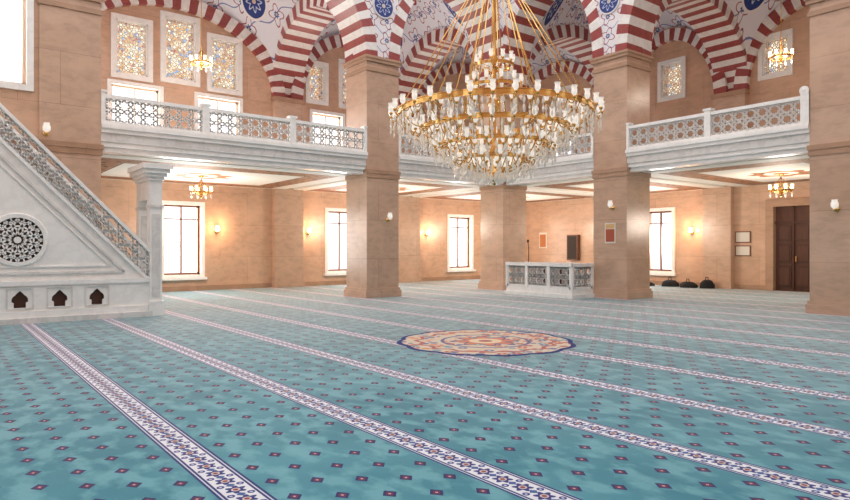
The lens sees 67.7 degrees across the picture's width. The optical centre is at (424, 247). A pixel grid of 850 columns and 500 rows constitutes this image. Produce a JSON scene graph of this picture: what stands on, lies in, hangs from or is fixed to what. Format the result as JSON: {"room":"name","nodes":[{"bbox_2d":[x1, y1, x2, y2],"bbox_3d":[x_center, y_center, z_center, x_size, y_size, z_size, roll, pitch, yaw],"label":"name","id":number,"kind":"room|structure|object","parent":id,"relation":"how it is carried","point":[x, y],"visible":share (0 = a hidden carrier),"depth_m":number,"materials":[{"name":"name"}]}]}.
{"room":"mosque","nodes":[
{"label":"mosque","id":0,"kind":"room"},
{"bbox_2d":[0,0,38,166],"bbox_3d":[-11.329,-5.150,13.231,5.570,13.500,0.500,0,0,-38],"label":"wall","id":1,"kind":"structure","parent":0,"point":[24,105],"depth_m":14.63,"materials":[{"name":"stone"}]},
{"bbox_2d":[0,0,33,91],"bbox_3d":[-10.126,-5.575,13.965,2.550,3.930,0.320,0,0,-38],"label":"window","id":2,"kind":"structure","parent":1,"relation":"in","point":[16,16],"depth_m":14.59,"materials":[{"name":"white stone"}]},
{"bbox_2d":[101,153,351,188],"bbox_3d":[-7.139,-2.425,21.117,8.130,0.050,6.300,0,0,-38],"label":"ceiling","id":3,"kind":"structure","parent":0,"point":[113,166],"depth_m":20.43,"materials":[{"name":"white paint"}]},
{"bbox_2d":[190,176,212,198],"bbox_3d":[-7.460,-2.022,21.146,0.720,0.756,0.719,0,0,30],"label":"chandelier","id":4,"kind":"object","parent":3,"relation":"hanging from","point":[196,188],"visible":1,"depth_m":21.09,"materials":[{"name":"gold metal"}]},
{"bbox_2d":[199,0,297,62],"bbox_3d":[-7.455,-8.483,21.157,7.680,4.766,5.850,0,0,-38],"label":"ceiling","id":5,"kind":"structure","parent":0,"point":[265,19],"depth_m":24.72,"materials":[{"name":"white paint"}]},
{"bbox_2d":[190,0,212,71],"bbox_3d":[-7.460,-8.398,21.146,0.721,4.908,0.720,0,0,30],"label":"chandelier","id":6,"kind":"object","parent":5,"relation":"hanging from","point":[192,61],"visible":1,"depth_m":21.12,"materials":[{"name":"gold metal"}]},
{"bbox_2d":[101,0,480,286],"bbox_3d":[-7.321,-4.900,25.284,31.500,13.000,0.500,0,0,-38],"label":"wall","id":7,"kind":"structure","parent":0,"point":[240,252],"depth_m":25.20,"materials":[{"name":"stone"}]},
{"bbox_2d":[111,12,152,82],"bbox_3d":[-10.438,-7.100,22.573,1.390,2.240,0.190,0,0,-38],"label":"window","id":8,"kind":"structure","parent":7,"relation":"in","point":[147,66],"depth_m":22.59,"materials":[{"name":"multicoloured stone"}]},
{"bbox_2d":[107,78,163,126],"bbox_3d":[-10.380,-4.550,22.701,1.880,2.680,0.320,0,0,-38],"label":"window","id":9,"kind":"structure","parent":7,"relation":"in","point":[110,82],"depth_m":22.75,"materials":[{"name":"white stone"}]},
{"bbox_2d":[160,10,199,86],"bbox_3d":[-9.117,-7.375,23.601,1.440,2.590,0.190,0,0,-38],"label":"window","id":10,"kind":"structure","parent":7,"relation":"in","point":[175,19],"depth_m":23.60,"materials":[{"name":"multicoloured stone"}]},
{"bbox_2d":[162,200,206,280],"bbox_3d":[-9.070,-0.275,23.663,1.750,2.930,0.410,0,0,-38],"label":"window","id":11,"kind":"structure","parent":7,"relation":"in","point":[165,276],"depth_m":23.76,"materials":[{"name":"white stone"}]},
{"bbox_2d":[101,0,284,96],"bbox_3d":[-9.184,-7.715,23.378,8.640,3.230,0.220,0,0,-38],"label":"arch","id":12,"kind":"object","parent":7,"relation":"attached to","point":[209,13],"visible":0.65,"depth_m":24.43,"materials":[{"name":"red paint"}]},
{"bbox_2d":[215,226,219,233],"bbox_3d":[-7.964,-0.700,24.318,0.170,0.300,0.235,0,0,-38],"label":"wall sconce","id":13,"kind":"object","parent":7,"relation":"attached to","point":[217,229],"visible":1,"depth_m":24.25,"materials":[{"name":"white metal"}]},
{"bbox_2d":[194,91,242,134],"bbox_3d":[-8.012,-4.550,24.543,1.880,2.680,0.320,0,0,-38],"label":"window","id":14,"kind":"structure","parent":7,"relation":"in","point":[197,98],"depth_m":24.49,"materials":[{"name":"white stone"}]},
{"bbox_2d":[207,32,242,96],"bbox_3d":[-7.795,-7.100,24.630,1.390,2.240,0.190,0,0,-38],"label":"window","id":15,"kind":"structure","parent":7,"relation":"in","point":[224,64],"depth_m":24.67,"materials":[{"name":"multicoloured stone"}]},
{"bbox_2d":[305,61,328,105],"bbox_3d":[-4.638,-7.050,27.087,1.090,1.840,0.190,0,0,-38],"label":"window","id":16,"kind":"structure","parent":7,"relation":"in","point":[310,88],"depth_m":27.17,"materials":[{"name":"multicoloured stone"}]},
{"bbox_2d":[162,275,480,291],"bbox_3d":[-3.692,1.510,27.760,21.730,0.180,0.050,0,0,-38],"label":"baseboard","id":17,"kind":"structure","parent":7,"relation":"attached to","point":[339,282],"depth_m":25.41,"materials":[{"name":"stone"}]},
{"bbox_2d":[309,109,344,147],"bbox_3d":[-4.283,-4.550,27.445,1.730,2.680,0.320,0,0,-38],"label":"window","id":18,"kind":"structure","parent":7,"relation":"in","point":[311,111],"depth_m":27.49,"materials":[{"name":"white stone"}]},
{"bbox_2d":[323,208,345,275],"bbox_3d":[-3.703,-0.275,27.840,1.750,2.930,0.410,0,0,-38],"label":"window","id":19,"kind":"structure","parent":7,"relation":"in","point":[328,272],"depth_m":27.52,"materials":[{"name":"white stone"}]},
{"bbox_2d":[338,59,345,108],"bbox_3d":[-3.316,-7.200,28.115,1.240,2.140,0.190,0,0,-38],"label":"window","id":20,"kind":"structure","parent":7,"relation":"in","point":[341,72],"depth_m":27.74,"materials":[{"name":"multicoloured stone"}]},
{"bbox_2d":[290,35,401,113],"bbox_3d":[-3.253,-7.715,27.994,5.810,3.230,0.220,0,0,-38],"label":"arch","id":21,"kind":"object","parent":7,"relation":"attached to","point":[332,42],"visible":0.37,"depth_m":26.76,"materials":[{"name":"paint"}]},
{"bbox_2d":[411,63,476,116],"bbox_3d":[2.291,-7.715,32.308,7.660,3.230,0.220,0,0,-38],"label":"arch","id":22,"kind":"object","parent":7,"relation":"attached to","point":[455,68],"visible":0.21,"depth_m":31.13,"materials":[{"name":"paint"}]},
{"bbox_2d":[441,86,460,125],"bbox_3d":[1.261,-7.050,31.677,1.240,1.840,0.190,0,0,-38],"label":"window","id":23,"kind":"structure","parent":7,"relation":"in","point":[443,88],"depth_m":31.72,"materials":[{"name":"white stone"}]},
{"bbox_2d":[446,214,475,271],"bbox_3d":[1.742,-0.250,32.077,1.850,2.880,0.410,0,0,-38],"label":"window","id":24,"kind":"structure","parent":7,"relation":"in","point":[456,268],"depth_m":32.21,"materials":[{"name":"white stone"}]},
{"bbox_2d":[471,96,480,127],"bbox_3d":[2.840,-7.050,32.906,1.240,1.840,0.190,0,0,-38],"label":"window","id":25,"kind":"structure","parent":7,"relation":"in","point":[477,105],"depth_m":32.86,"materials":[{"name":"white stone"}]},
{"bbox_2d":[294,178,487,196],"bbox_3d":[-1.386,-2.425,25.594,5.750,0.050,6.300,0,0,-38],"label":"ceiling","id":26,"kind":"structure","parent":0,"point":[407,187],"depth_m":25.15,"materials":[{"name":"white paint"}]},
{"bbox_2d":[314,0,472,72],"bbox_3d":[-1.524,-8.483,25.772,4.850,4.766,5.850,0,0,-38],"label":"ceiling","id":27,"kind":"structure","parent":0,"point":[424,15],"depth_m":27.12,"materials":[{"name":"white paint"}]},
{"bbox_2d":[0,278,849,499],"bbox_3d":[2.567,1.650,12.578,31.500,0.100,32.700,0,0,-38],"label":"floor","id":28,"kind":"structure","parent":0,"point":[307,392],"depth_m":6.79,"materials":[{"name":"carpet"}]},
{"bbox_2d":[37,0,104,228],"bbox_3d":[-8.818,-2.280,15.598,1.500,7.760,1.450,0,0,-38],"label":"stone pier","id":29,"kind":"object","parent":28,"relation":"on","point":[69,30],"visible":0.49,"depth_m":15.11,"materials":[{"name":"stone"}]},
{"bbox_2d":[42,122,50,135],"bbox_3d":[-8.773,-2.750,14.692,0.170,0.300,0.235,0,0,-38],"label":"wall sconce","id":30,"kind":"object","parent":29,"relation":"attached to","point":[46,126],"visible":1,"depth_m":14.63,"materials":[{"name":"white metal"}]},
{"bbox_2d":[0,103,172,325],"bbox_3d":[-9.242,-3.150,13.489,7.112,9.500,1.557,0,0,-38],"label":"minbar","id":31,"kind":"object","parent":28,"relation":"on","point":[57,264],"visible":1,"depth_m":13.95,"materials":[{"name":"white stone"}]},
{"bbox_2d":[342,54,402,297],"bbox_3d":[-1.751,-2.280,21.097,1.450,7.760,1.450,0,0,-38],"label":"stone pier","id":32,"kind":"object","parent":28,"relation":"on","point":[372,81],"visible":0.98,"depth_m":20.61,"materials":[{"name":"stone"}]},
{"bbox_2d":[386,212,392,221],"bbox_3d":[-1.157,-1.000,20.619,0.170,0.300,0.235,0,0,-38],"label":"wall sconce","id":33,"kind":"object","parent":32,"relation":"attached to","point":[389,215],"visible":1,"depth_m":20.56,"materials":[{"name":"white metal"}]},
{"bbox_2d":[397,330,575,355],"bbox_3d":[1.036,1.597,10.880,3.051,0.006,3.051,0,0,-38],"label":"medallion","id":34,"kind":"object","parent":28,"relation":"on","point":[454,342],"visible":1,"depth_m":10.69,"materials":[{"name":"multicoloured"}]},
{"bbox_2d":[478,84,526,289],"bbox_3d":[3.063,-2.280,24.843,1.450,7.760,1.450,0,0,-38],"label":"stone pier","id":35,"kind":"object","parent":28,"relation":"on","point":[503,206],"visible":0.48,"depth_m":24.41,"materials":[{"name":"stone"}]},
{"bbox_2d":[504,261,594,298],"bbox_3d":[4.149,1.040,21.412,1.150,1.120,3.000,0,0,-38],"label":"platform","id":36,"kind":"object","parent":28,"relation":"on","point":[552,287],"visible":0.98,"depth_m":20.70,"materials":[{"name":"stone"}]},
{"bbox_2d":[543,269,568,283],"bbox_3d":[4.384,0.935,21.151,0.500,0.770,0.800,0,0,-38],"label":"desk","id":37,"kind":"object","parent":36,"relation":"on","point":[544,269],"visible":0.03,"depth_m":20.98,"materials":[{"name":"brown wood"}]},
{"bbox_2d":[589,48,653,299],"bbox_3d":[6.380,-2.280,20.582,1.450,7.760,1.450,0,0,-38],"label":"stone pier","id":38,"kind":"object","parent":28,"relation":"on","point":[622,77],"visible":0.97,"depth_m":20.12,"materials":[{"name":"stone"}]},
{"bbox_2d":[605,223,615,242],"bbox_3d":[5.892,-0.475,20.171,0.024,0.650,0.400,0,0,-38],"label":"poster","id":39,"kind":"object","parent":38,"relation":"attached to","point":[610,228],"visible":1,"depth_m":20.15,"materials":[{"name":"red paper"}]},
{"bbox_2d":[607,200,614,209],"bbox_3d":[5.870,-1.350,20.027,0.235,0.300,0.170,0,0,-38],"label":"wall sconce","id":40,"kind":"object","parent":38,"relation":"attached to","point":[610,203],"visible":1,"depth_m":19.96,"materials":[{"name":"white glass"}]},
{"bbox_2d":[662,277,678,286],"bbox_3d":[10.211,1.403,26.427,0.630,0.394,0.753,0,0,-38],"label":"cloth bag","id":41,"kind":"object","parent":28,"relation":"on","point":[666,283],"visible":0.99,"depth_m":26.22,"materials":[{"name":"black"}]},
{"bbox_2d":[680,279,697,287],"bbox_3d":[10.652,1.423,25.696,0.524,0.354,0.778,0,0,-38],"label":"cloth bag","id":42,"kind":"object","parent":28,"relation":"on","point":[685,284],"visible":1,"depth_m":25.51,"materials":[{"name":"black fabric"}]},
{"bbox_2d":[700,277,714,288],"bbox_3d":[11.159,1.373,25.183,0.613,0.454,0.531,0,0,-19],"label":"cloth bag","id":43,"kind":"object","parent":28,"relation":"on","point":[705,284],"visible":0.99,"depth_m":24.99,"materials":[{"name":"black fabric"}]},
{"bbox_2d":[803,0,849,315],"bbox_3d":[10.341,-2.280,15.492,1.450,7.760,1.450,0,0,-38],"label":"stone pier","id":44,"kind":"object","parent":28,"relation":"on","point":[828,150],"visible":1,"depth_m":15.25,"materials":[{"name":"stone"}]},
{"bbox_2d":[830,199,839,211],"bbox_3d":[9.739,-1.000,15.055,0.235,0.300,0.170,0,0,-38],"label":"wall sconce","id":45,"kind":"object","parent":44,"relation":"attached to","point":[834,204],"visible":1,"depth_m":14.99,"materials":[{"name":"white glass"}]},
{"bbox_2d":[294,0,622,58],"bbox_3d":[3.579,-9.000,17.358,23.030,5.800,25.400,0,0,-38],"label":"wall","id":46,"kind":"structure","parent":0,"point":[382,27],"depth_m":20.54,"materials":[{"name":"paint"}]},
{"bbox_2d":[271,0,352,97],"bbox_3d":[-3.931,-7.715,23.899,1.330,3.230,6.810,0,0,-38],"label":"arch","id":47,"kind":"object","parent":46,"relation":"attached to","point":[307,19],"visible":0.54,"depth_m":25.11,"materials":[{"name":"paint"}]},
{"bbox_2d":[325,0,377,58],"bbox_3d":[-5.272,-7.950,18.351,8.480,3.700,1.320,0,0,-38],"label":"arch","id":48,"kind":"object","parent":46,"relation":"attached to","point":[353,19],"visible":0.89,"depth_m":20.36,"materials":[{"name":"paint"}]},
{"bbox_2d":[373,0,393,18],"bbox_3d":[-1.352,-7.850,20.584,0.800,0.800,0.050,0,0,-38],"label":"roundel","id":49,"kind":"object","parent":46,"relation":"attached to","point":[384,9],"visible":1,"depth_m":20.57,"materials":[{"name":"blue paint"}]},
{"bbox_2d":[399,28,485,100],"bbox_3d":[0.883,-7.715,27.645,1.330,3.230,6.810,0,0,-38],"label":"arch","id":50,"kind":"object","parent":46,"relation":"attached to","point":[419,55],"visible":0.52,"depth_m":28.41,"materials":[{"name":"red paint"}]},
{"bbox_2d":[389,0,510,85],"bbox_3d":[0.659,-7.950,22.966,5.650,3.700,1.320,0,0,-38],"label":"arch","id":51,"kind":"object","parent":46,"relation":"attached to","point":[403,10],"visible":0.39,"depth_m":23.69,"materials":[{"name":"paint"}]},
{"bbox_2d":[388,0,604,185],"bbox_3d":[1.256,-6.760,11.496,3.865,11.280,3.848,0,0,12],"label":"chandelier","id":52,"kind":"object","parent":46,"relation":"hanging from","point":[494,168],"visible":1,"depth_m":10.86,"materials":[{"name":"gold metal"}]},
{"bbox_2d":[271,88,749,288],"bbox_3d":[5.214,-2.265,23.825,33.674,7.730,13.123,0,0,11],"label":"pilaster","id":53,"kind":"object","parent":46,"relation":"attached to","point":[718,203],"depth_m":25.73,"materials":[{"name":"stone"}]},
{"bbox_2d":[497,0,603,85],"bbox_3d":[4.717,-7.950,22.710,1.320,3.700,4.950,0,0,-38],"label":"arch","id":54,"kind":"object","parent":46,"relation":"attached to","point":[539,8],"visible":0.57,"depth_m":23.68,"materials":[{"name":"paint"}]},
{"bbox_2d":[518,24,593,86],"bbox_3d":[6.200,-7.715,27.285,7.660,3.230,1.330,0,0,-38],"label":"arch","id":55,"kind":"object","parent":46,"relation":"attached to","point":[576,40],"visible":0.38,"depth_m":26.82,"materials":[{"name":"paint"}]},
{"bbox_2d":[598,0,619,14],"bbox_3d":[5.867,-7.850,20.183,0.050,0.800,0.800,0,0,-38],"label":"roundel","id":56,"kind":"object","parent":46,"relation":"attached to","point":[606,7],"visible":1,"depth_m":20.18,"materials":[{"name":"blue paint"}]},
{"bbox_2d":[615,0,661,52],"bbox_3d":[8.356,-7.950,18.034,1.320,3.700,6.000,0,0,-38],"label":"arch","id":57,"kind":"object","parent":46,"relation":"attached to","point":[637,18],"visible":0.84,"depth_m":19.86,"materials":[{"name":"paint"}]},
{"bbox_2d":[642,0,749,91],"bbox_3d":[9.517,-7.715,23.023,7.660,3.230,1.330,0,0,-38],"label":"arch","id":58,"kind":"object","parent":46,"relation":"attached to","point":[714,22],"visible":0.56,"depth_m":24.10,"materials":[{"name":"red paint"}]},
{"bbox_2d":[412,188,593,202],"bbox_3d":[3.981,-2.425,29.771,7.150,0.050,6.300,0,0,-38],"label":"ceiling","id":59,"kind":"structure","parent":0,"point":[532,195],"depth_m":28.98,"materials":[{"name":"white paint"}]},
{"bbox_2d":[430,45,583,78],"bbox_3d":[4.020,-8.483,30.086,6.700,4.766,5.850,0,0,-38],"label":"ceiling","id":60,"kind":"structure","parent":0,"point":[541,60],"depth_m":31.78,"materials":[{"name":"white paint"}]},
{"bbox_2d":[296,177,724,187],"bbox_3d":[3.939,-2.735,17.954,21.730,0.570,24.900,0,0,-38],"label":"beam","id":61,"kind":"structure","parent":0,"point":[654,177],"depth_m":23.71,"materials":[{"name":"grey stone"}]},
{"bbox_2d":[101,123,367,174],"bbox_3d":[-5.001,-2.710,18.004,7.680,0.660,0.540,0,0,-38],"label":"balcony","id":62,"kind":"object","parent":61,"relation":"attached to","point":[116,139],"visible":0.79,"depth_m":17.45,"materials":[{"name":"white stone"}]},
{"bbox_2d":[101,89,367,151],"bbox_3d":[-4.931,-3.460,17.913,7.680,0.840,0.230,0,0,-38],"label":"balcony railing","id":63,"kind":"object","parent":62,"relation":"on","point":[204,110],"visible":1,"depth_m":17.50,"materials":[{"name":"white stone"}]},
{"bbox_2d":[399,156,499,185],"bbox_3d":[0.929,-2.710,22.619,4.850,0.660,0.540,0,0,-38],"label":"balcony","id":64,"kind":"object","parent":61,"relation":"attached to","point":[409,167],"visible":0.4,"depth_m":21.84,"materials":[{"name":"white stone"}]},
{"bbox_2d":[399,132,502,159],"bbox_3d":[1.000,-3.460,22.528,4.850,0.840,0.230,0,0,-38],"label":"balcony railing","id":65,"kind":"object","parent":64,"relation":"on","point":[405,145],"visible":0.23,"depth_m":21.43,"materials":[{"name":"white stone"}]},
{"bbox_2d":[506,155,593,185],"bbox_3d":[4.370,-2.710,22.439,0.540,0.660,4.150,0,0,-38],"label":"balcony","id":66,"kind":"object","parent":61,"relation":"attached to","point":[578,167],"visible":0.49,"depth_m":21.80,"materials":[{"name":"white stone"}]},
{"bbox_2d":[506,131,593,163],"bbox_3d":[4.279,-3.460,22.369,0.230,0.840,4.150,0,0,-38],"label":"balcony railing","id":67,"kind":"object","parent":66,"relation":"on","point":[586,144],"visible":0.3,"depth_m":21.21,"materials":[{"name":"white stone"}]},
{"bbox_2d":[625,124,809,171],"bbox_3d":[8.009,-2.710,17.763,0.540,0.660,5.200,0,0,-38],"label":"balcony","id":68,"kind":"object","parent":61,"relation":"attached to","point":[793,140],"visible":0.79,"depth_m":17.32,"materials":[{"name":"white stone"}]},
{"bbox_2d":[626,86,809,149],"bbox_3d":[7.918,-3.525,17.693,0.230,0.970,5.200,0,0,-38],"label":"balcony railing","id":69,"kind":"object","parent":68,"relation":"on","point":[708,117],"visible":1,"depth_m":17.35,"materials":[{"name":"white stone"}]},
{"bbox_2d":[530,0,694,57],"bbox_3d":[7.858,-8.483,25.154,6.700,4.766,4.150,0,0,-38],"label":"ceiling","id":70,"kind":"structure","parent":0,"point":[560,11],"depth_m":26.06,"materials":[{"name":"white paint"}]},
{"bbox_2d":[519,177,723,193],"bbox_3d":[7.681,-2.425,25.016,7.150,0.050,5.050,0,0,-38],"label":"ceiling","id":71,"kind":"structure","parent":0,"point":[581,185],"depth_m":24.34,"materials":[{"name":"white paint"}]},
{"bbox_2d":[526,6,809,290],"bbox_3d":[13.417,-4.900,23.873,0.500,13.000,27.200,0,0,-38],"label":"wall","id":72,"kind":"structure","parent":0,"point":[559,219],"depth_m":26.43,"materials":[{"name":"stone"}]},
{"bbox_2d":[539,232,546,247],"bbox_3d":[6.113,-0.400,32.824,0.034,0.800,0.500,0,0,-38],"label":"poster","id":73,"kind":"object","parent":72,"relation":"attached to","point":[542,236],"visible":1,"depth_m":32.78,"materials":[{"name":"orange paper"}]},
{"bbox_2d":[526,61,593,96],"bbox_3d":[6.577,-7.715,32.076,0.220,3.230,6.810,0,0,-38],"label":"arch","id":74,"kind":"object","parent":72,"relation":"attached to","point":[577,68],"visible":0.43,"depth_m":31.55,"materials":[{"name":"paint"}]},
{"bbox_2d":[553,84,572,122],"bbox_3d":[6.975,-7.200,31.784,0.190,1.740,1.340,0,0,-38],"label":"window","id":75,"kind":"structure","parent":72,"relation":"in","point":[568,88],"depth_m":31.81,"materials":[{"name":"white stone"}]},
{"bbox_2d":[567,235,579,259],"bbox_3d":[7.287,-0.025,31.172,0.210,1.250,0.650,0,0,-38],"label":"upper cabinet","id":76,"kind":"object","parent":72,"relation":"attached to","point":[573,241],"visible":1,"depth_m":31.02,"materials":[{"name":"brown wood"}]},
{"bbox_2d":[537,278,764,289],"bbox_3d":[12.494,1.510,24.611,0.050,0.180,24.900,0,0,-38],"label":"baseboard","id":77,"kind":"structure","parent":72,"relation":"attached to","point":[737,286],"depth_m":24.75,"materials":[{"name":"stone"}]},
{"bbox_2d":[650,207,676,275],"bbox_3d":[10.215,-0.275,27.653,0.410,2.930,1.700,0,0,-38],"label":"window","id":78,"kind":"structure","parent":72,"relation":"in","point":[661,272],"depth_m":27.27,"materials":[{"name":"white stone"}]},
{"bbox_2d":[657,56,685,102],"bbox_3d":[10.583,-7.200,27.148,0.190,1.740,1.290,0,0,-38],"label":"window","id":79,"kind":"structure","parent":72,"relation":"in","point":[662,96],"depth_m":27.18,"materials":[{"name":"white stone"}]},
{"bbox_2d":[651,28,727,93],"bbox_3d":[10.415,-7.715,27.144,0.220,3.230,5.110,0,0,-38],"label":"arch","id":80,"kind":"object","parent":72,"relation":"attached to","point":[720,85],"visible":0.52,"depth_m":26.16,"materials":[{"name":"red paint"}]},
{"bbox_2d":[688,227,693,234],"bbox_3d":[11.039,-0.700,26.330,0.235,0.300,0.170,0,0,-38],"label":"wall sconce","id":81,"kind":"object","parent":72,"relation":"attached to","point":[690,230],"visible":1,"depth_m":26.27,"materials":[{"name":"white glass"}]},
{"bbox_2d":[735,231,750,255],"bbox_3d":[12.404,-0.165,24.731,0.045,0.970,0.600,0,0,-38],"label":"picture frames","id":82,"kind":"object","parent":72,"relation":"attached to","point":[740,236],"visible":1,"depth_m":24.71,"materials":[{"name":"brown wood"}]},
{"bbox_2d":[733,0,805,90],"bbox_3d":[14.054,-7.715,22.468,0.220,3.230,6.160,0,0,-38],"label":"arch","id":83,"kind":"object","parent":72,"relation":"attached to","point":[787,8],"visible":0.91,"depth_m":23.99,"materials":[{"name":"paint"}]},
{"bbox_2d":[758,28,792,80],"bbox_3d":[13.178,-7.225,23.813,0.190,1.690,1.240,0,0,-38],"label":"window","id":84,"kind":"structure","parent":72,"relation":"in","point":[787,35],"depth_m":23.83,"materials":[{"name":"white stone"}]},
{"bbox_2d":[765,197,809,291],"bbox_3d":[13.574,-0.115,23.361,0.280,3.430,1.860,0,0,-38],"label":"door","id":85,"kind":"structure","parent":72,"relation":"in","point":[792,222],"depth_m":23.50,"materials":[{"name":"brown wood"}]},
{"bbox_2d":[643,154,809,186],"bbox_3d":[11.320,-2.425,20.340,7.150,0.050,6.100,0,0,-38],"label":"ceiling","id":86,"kind":"structure","parent":0,"point":[795,168],"depth_m":20.15,"materials":[{"name":"white paint"}]},
{"bbox_2d":[768,173,793,197],"bbox_3d":[11.496,-2.022,20.477,0.719,0.756,0.720,0,0,-15],"label":"chandelier","id":87,"kind":"object","parent":86,"relation":"hanging from","point":[776,190],"visible":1,"depth_m":20.36,"materials":[{"name":"gold metal"}]},
{"bbox_2d":[724,0,785,53],"bbox_3d":[11.497,-8.483,20.478,6.700,4.766,5.200,0,0,-38],"label":"ceiling","id":88,"kind":"structure","parent":0,"point":[749,14],"depth_m":23.82,"materials":[{"name":"white paint"}]},
{"bbox_2d":[768,44,793,66],"bbox_3d":[11.496,-8.398,20.477,0.721,4.908,0.720,0,0,30],"label":"chandelier","id":89,"kind":"object","parent":88,"relation":"hanging from","point":[791,54],"visible":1,"depth_m":20.43,"materials":[{"name":"gold metal"}]}
]}

